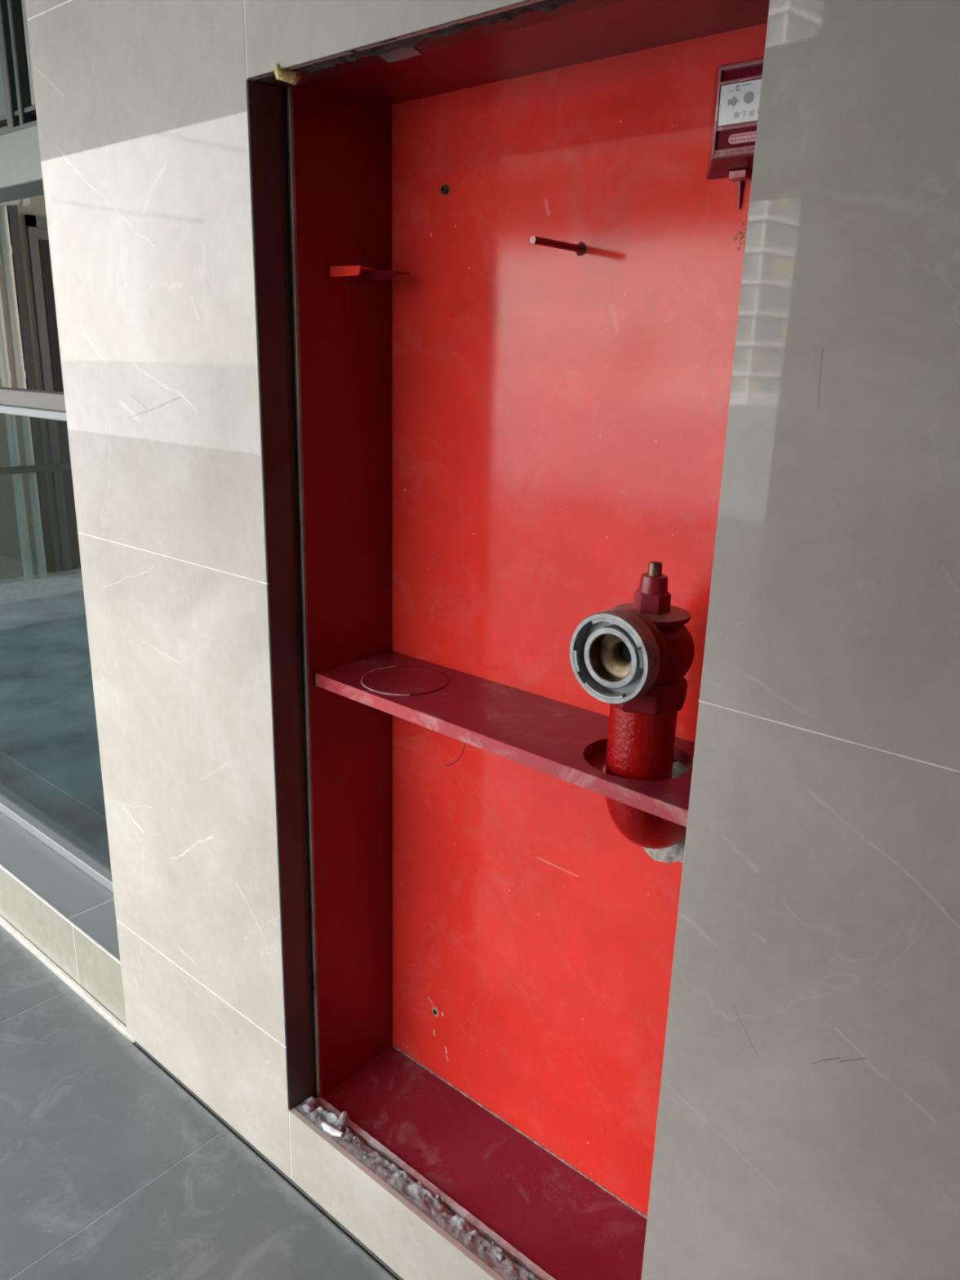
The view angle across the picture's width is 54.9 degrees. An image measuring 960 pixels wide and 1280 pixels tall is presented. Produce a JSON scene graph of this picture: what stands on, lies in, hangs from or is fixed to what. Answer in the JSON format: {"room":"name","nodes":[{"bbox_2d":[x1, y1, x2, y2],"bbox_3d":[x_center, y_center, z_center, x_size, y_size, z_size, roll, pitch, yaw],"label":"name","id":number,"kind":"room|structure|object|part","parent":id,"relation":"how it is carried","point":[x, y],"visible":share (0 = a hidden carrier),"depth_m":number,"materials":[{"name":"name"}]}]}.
{"room":"building corridor","nodes":[
{"label":"building corridor","id":0,"kind":"room"},
{"bbox_2d":[0,58,8,131],"bbox_3d":[-1.614,-2.845,5.427,7.688,0.150,4.960,15,21,38],"label":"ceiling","id":1,"kind":"structure","parent":0,"point":[2,106],"depth_m":4.05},
{"bbox_2d":[0,194,62,579],"bbox_3d":[-2.067,-1.759,6.031,0.200,2.600,4.700,15,21,38],"label":"wall","id":2,"kind":"structure","parent":0,"point":[11,561],"depth_m":5.35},
{"bbox_2d":[6,204,56,573],"bbox_3d":[-2.579,-1.533,5.300,0.015,2.340,0.050,15,21,38],"label":"channel","id":3,"kind":"object","parent":2,"relation":"attached to","point":[12,210],"visible":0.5,"depth_m":5.28,"materials":[{"name":"grey metal"}]},
{"bbox_2d":[0,568,83,604],"bbox_3d":[-2.137,-0.482,6.103,0.130,0.110,3.200,15,21,38],"label":"baseboard","id":4,"kind":"structure","parent":2,"relation":"attached to","point":[16,588],"depth_m":5.48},
{"bbox_2d":[0,287,33,580],"bbox_3d":[-2.627,-1.478,5.111,0.060,2.340,0.060,15,21,38],"label":"drain pipe","id":5,"kind":"object","parent":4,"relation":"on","point":[5,372],"visible":1,"depth_m":5.23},
{"bbox_2d":[0,197,30,206],"bbox_3d":[-2.541,-2.277,4.756,0.074,0.119,0.428,15,21,38],"label":"pipe","id":6,"kind":"object","parent":5,"relation":"attached to","point":[24,202],"visible":0.44,"depth_m":4.86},
{"bbox_2d":[0,462,71,475],"bbox_3d":[-2.547,-0.962,5.210,0.030,0.036,0.750,15,21,38],"label":"wall rail","id":7,"kind":"object","parent":5,"relation":"attached to","point":[55,467],"visible":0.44,"depth_m":5.22,"materials":[{"name":"grey metal"}]},
{"bbox_2d":[0,205,47,577],"bbox_3d":[-2.574,-1.494,5.170,0.060,2.340,0.060,15,21,38],"label":"drain pipe","id":8,"kind":"object","parent":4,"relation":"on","point":[6,249],"visible":1,"depth_m":5.15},
{"bbox_2d":[24,214,81,571],"bbox_3d":[-2.310,-1.458,5.649,0.025,2.010,0.697,15,21,38],"label":"door","id":9,"kind":"structure","parent":2,"relation":"in","point":[37,231],"depth_m":5.38,"materials":[{"name":"grey metal"}]},
{"bbox_2d":[0,590,396,1279],"bbox_3d":[-0.728,0.393,3.938,12.200,0.250,6.900,15,21,38],"label":"floor","id":10,"kind":"structure","parent":0,"point":[109,1170],"depth_m":1.73,"materials":[{"name":"grey tile"}]},
{"bbox_2d":[25,0,959,1279],"bbox_3d":[1.206,0.212,0.269,4.811,2.300,0.300,15,21,38],"label":"wall","id":11,"kind":"structure","parent":0,"point":[808,1124],"depth_m":0.93,"materials":[{"name":"stone"}]},
{"bbox_2d":[0,0,37,135],"bbox_3d":[-2.435,-1.658,3.024,4.888,0.489,0.050,15,21,38],"label":"window","id":12,"kind":"structure","parent":11,"relation":"in","point":[15,51],"depth_m":1.80,"materials":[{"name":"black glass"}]},
{"bbox_2d":[0,124,113,893],"bbox_3d":[-2.459,-0.634,3.336,4.888,1.653,0.097,15,21,38],"label":"window","id":13,"kind":"structure","parent":11,"relation":"in","point":[20,166],"depth_m":2.02,"materials":[{"name":"metal"}]},
{"bbox_3d":[-2.462,-0.931,3.234,4.888,0.036,0.050,15,21,38],"label":"handrail","id":14,"kind":"part","parent":13,"relation":"part of","materials":[{"name":"grey metal"}]},
{"bbox_2d":[0,812,136,1045],"bbox_3d":[-3.505,0.006,4.271,7.408,0.174,0.144,15,21,38],"label":"window sill","id":15,"kind":"structure","parent":11,"relation":"attached to","point":[63,911],"depth_m":2.19,"materials":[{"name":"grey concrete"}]},
{"bbox_2d":[133,1042,403,1279],"bbox_3d":[1.089,1.346,0.480,4.782,0.010,0.010,15,21,38],"label":"baseboard","id":16,"kind":"structure","parent":11,"relation":"attached to","point":[203,1105],"depth_m":1.66,"materials":[{"name":"metal"}]},
{"bbox_2d":[273,62,301,85],"bbox_3d":[-0.231,-0.675,1.103,0.032,0.021,0.017,-9,20,-31],"label":"scrap","id":17,"kind":"object","parent":11,"relation":"attached to","point":[291,77],"visible":1,"depth_m":1.10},
{"bbox_2d":[294,1096,538,1279],"bbox_3d":[-0.049,0.882,1.404,0.679,0.043,0.059,15,21,38],"label":"mortar","id":18,"kind":"object","parent":11,"relation":"attached to","point":[335,1126],"visible":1,"depth_m":1.44,"materials":[{"name":"grey concrete"}]},
{"bbox_2d":[247,0,626,1109],"bbox_3d":[-0.028,0.136,1.181,0.760,1.661,0.065,15,21,38],"label":"trim","id":19,"kind":"structure","parent":11,"relation":"attached to","point":[266,97],"depth_m":1.29,"materials":[{"name":"brown metal"}]},
{"bbox_2d":[284,0,769,1279],"bbox_3d":[0.054,0.121,1.269,0.710,1.661,0.196,15,21,38],"label":"cabinet","id":20,"kind":"object","parent":11,"relation":"attached to","point":[516,261],"visible":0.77,"depth_m":1.34,"materials":[{"name":"red metal"}]},
{"bbox_3d":[-0.206,0.028,1.480,0.004,1.611,0.185,15,21,38],"label":"panel","id":21,"kind":"part","parent":20,"relation":"part of","materials":[{"name":"paint"}]},
{"bbox_2d":[441,183,449,195],"bbox_3d":[-0.048,-0.625,1.282,0.016,0.016,0.001,15,21,38],"label":"hole","id":22,"kind":"object","parent":20,"relation":"in","point":[445,187],"depth_m":1.28,"materials":[{"name":"metal"}]},
{"bbox_3d":[0.038,0.870,1.494,0.696,0.003,0.182,15,21,38],"label":"panel","id":23,"kind":"part","parent":20,"relation":"part of","materials":[{"name":"paint"}]},
{"bbox_2d":[316,651,694,809],"bbox_3d":[0.058,0.116,1.268,0.694,0.018,0.182,15,21,38],"label":"shelf","id":24,"kind":"object","parent":20,"relation":"attached to","point":[562,736],"depth_m":1.28,"materials":[{"name":"paint"}]},
{"bbox_3d":[0.082,-0.673,1.033,0.704,0.003,0.185,15,21,38],"label":"panel","id":25,"kind":"part","parent":20,"relation":"part of","materials":[{"name":"paint"}]},
{"bbox_3d":[0.095,-0.483,1.128,0.009,0.009,0.099,15,21,38],"label":"hanger rod","id":26,"kind":"part","parent":20,"relation":"part of","materials":[{"name":"paint"}]},
{"bbox_3d":[0.181,0.162,1.168,0.111,0.002,0.148,15,21,38],"label":"hole plate","id":27,"kind":"part","parent":20,"relation":"part of","materials":[{"name":"paint"}]},
{"bbox_2d":[569,561,694,848],"bbox_3d":[0.201,0.098,1.132,0.107,0.394,0.188,15,21,38],"label":"valve","id":28,"kind":"object","parent":20,"relation":"attached to","point":[635,658],"visible":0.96,"depth_m":1.07,"materials":[{"name":"red paint"}]},
{"bbox_3d":[0.167,0.014,1.061,0.055,0.055,0.026,15,21,38],"label":"valve seat","id":29,"kind":"part","parent":28,"relation":"part of","materials":[{"name":"gold metal"}]},
{"bbox_3d":[0.203,-0.082,1.075,0.016,0.018,0.016,15,21,38],"label":"stem","id":30,"kind":"part","parent":28,"relation":"part of","materials":[{"name":"metal"}]},
{"bbox_2d":[706,57,764,208],"bbox_3d":[0.285,-0.541,0.979,0.115,0.146,0.048,15,21,38],"label":"fire alarm box","id":31,"kind":"object","parent":20,"relation":"attached to","point":[737,85],"visible":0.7,"depth_m":0.97,"materials":[{"name":"red plastic"}]},
{"bbox_3d":[0.277,-0.555,0.954,0.064,0.038,0.003,15,21,38],"label":"label plate","id":32,"kind":"part","parent":31,"relation":"part of","materials":[{"name":"white plastic"}]},
{"bbox_2d":[728,131,756,143],"bbox_3d":[0.276,-0.523,0.963,0.037,0.009,0.002,15,21,38],"label":"print","id":33,"kind":"object","parent":31,"relation":"on","point":[734,137],"depth_m":0.96}
]}

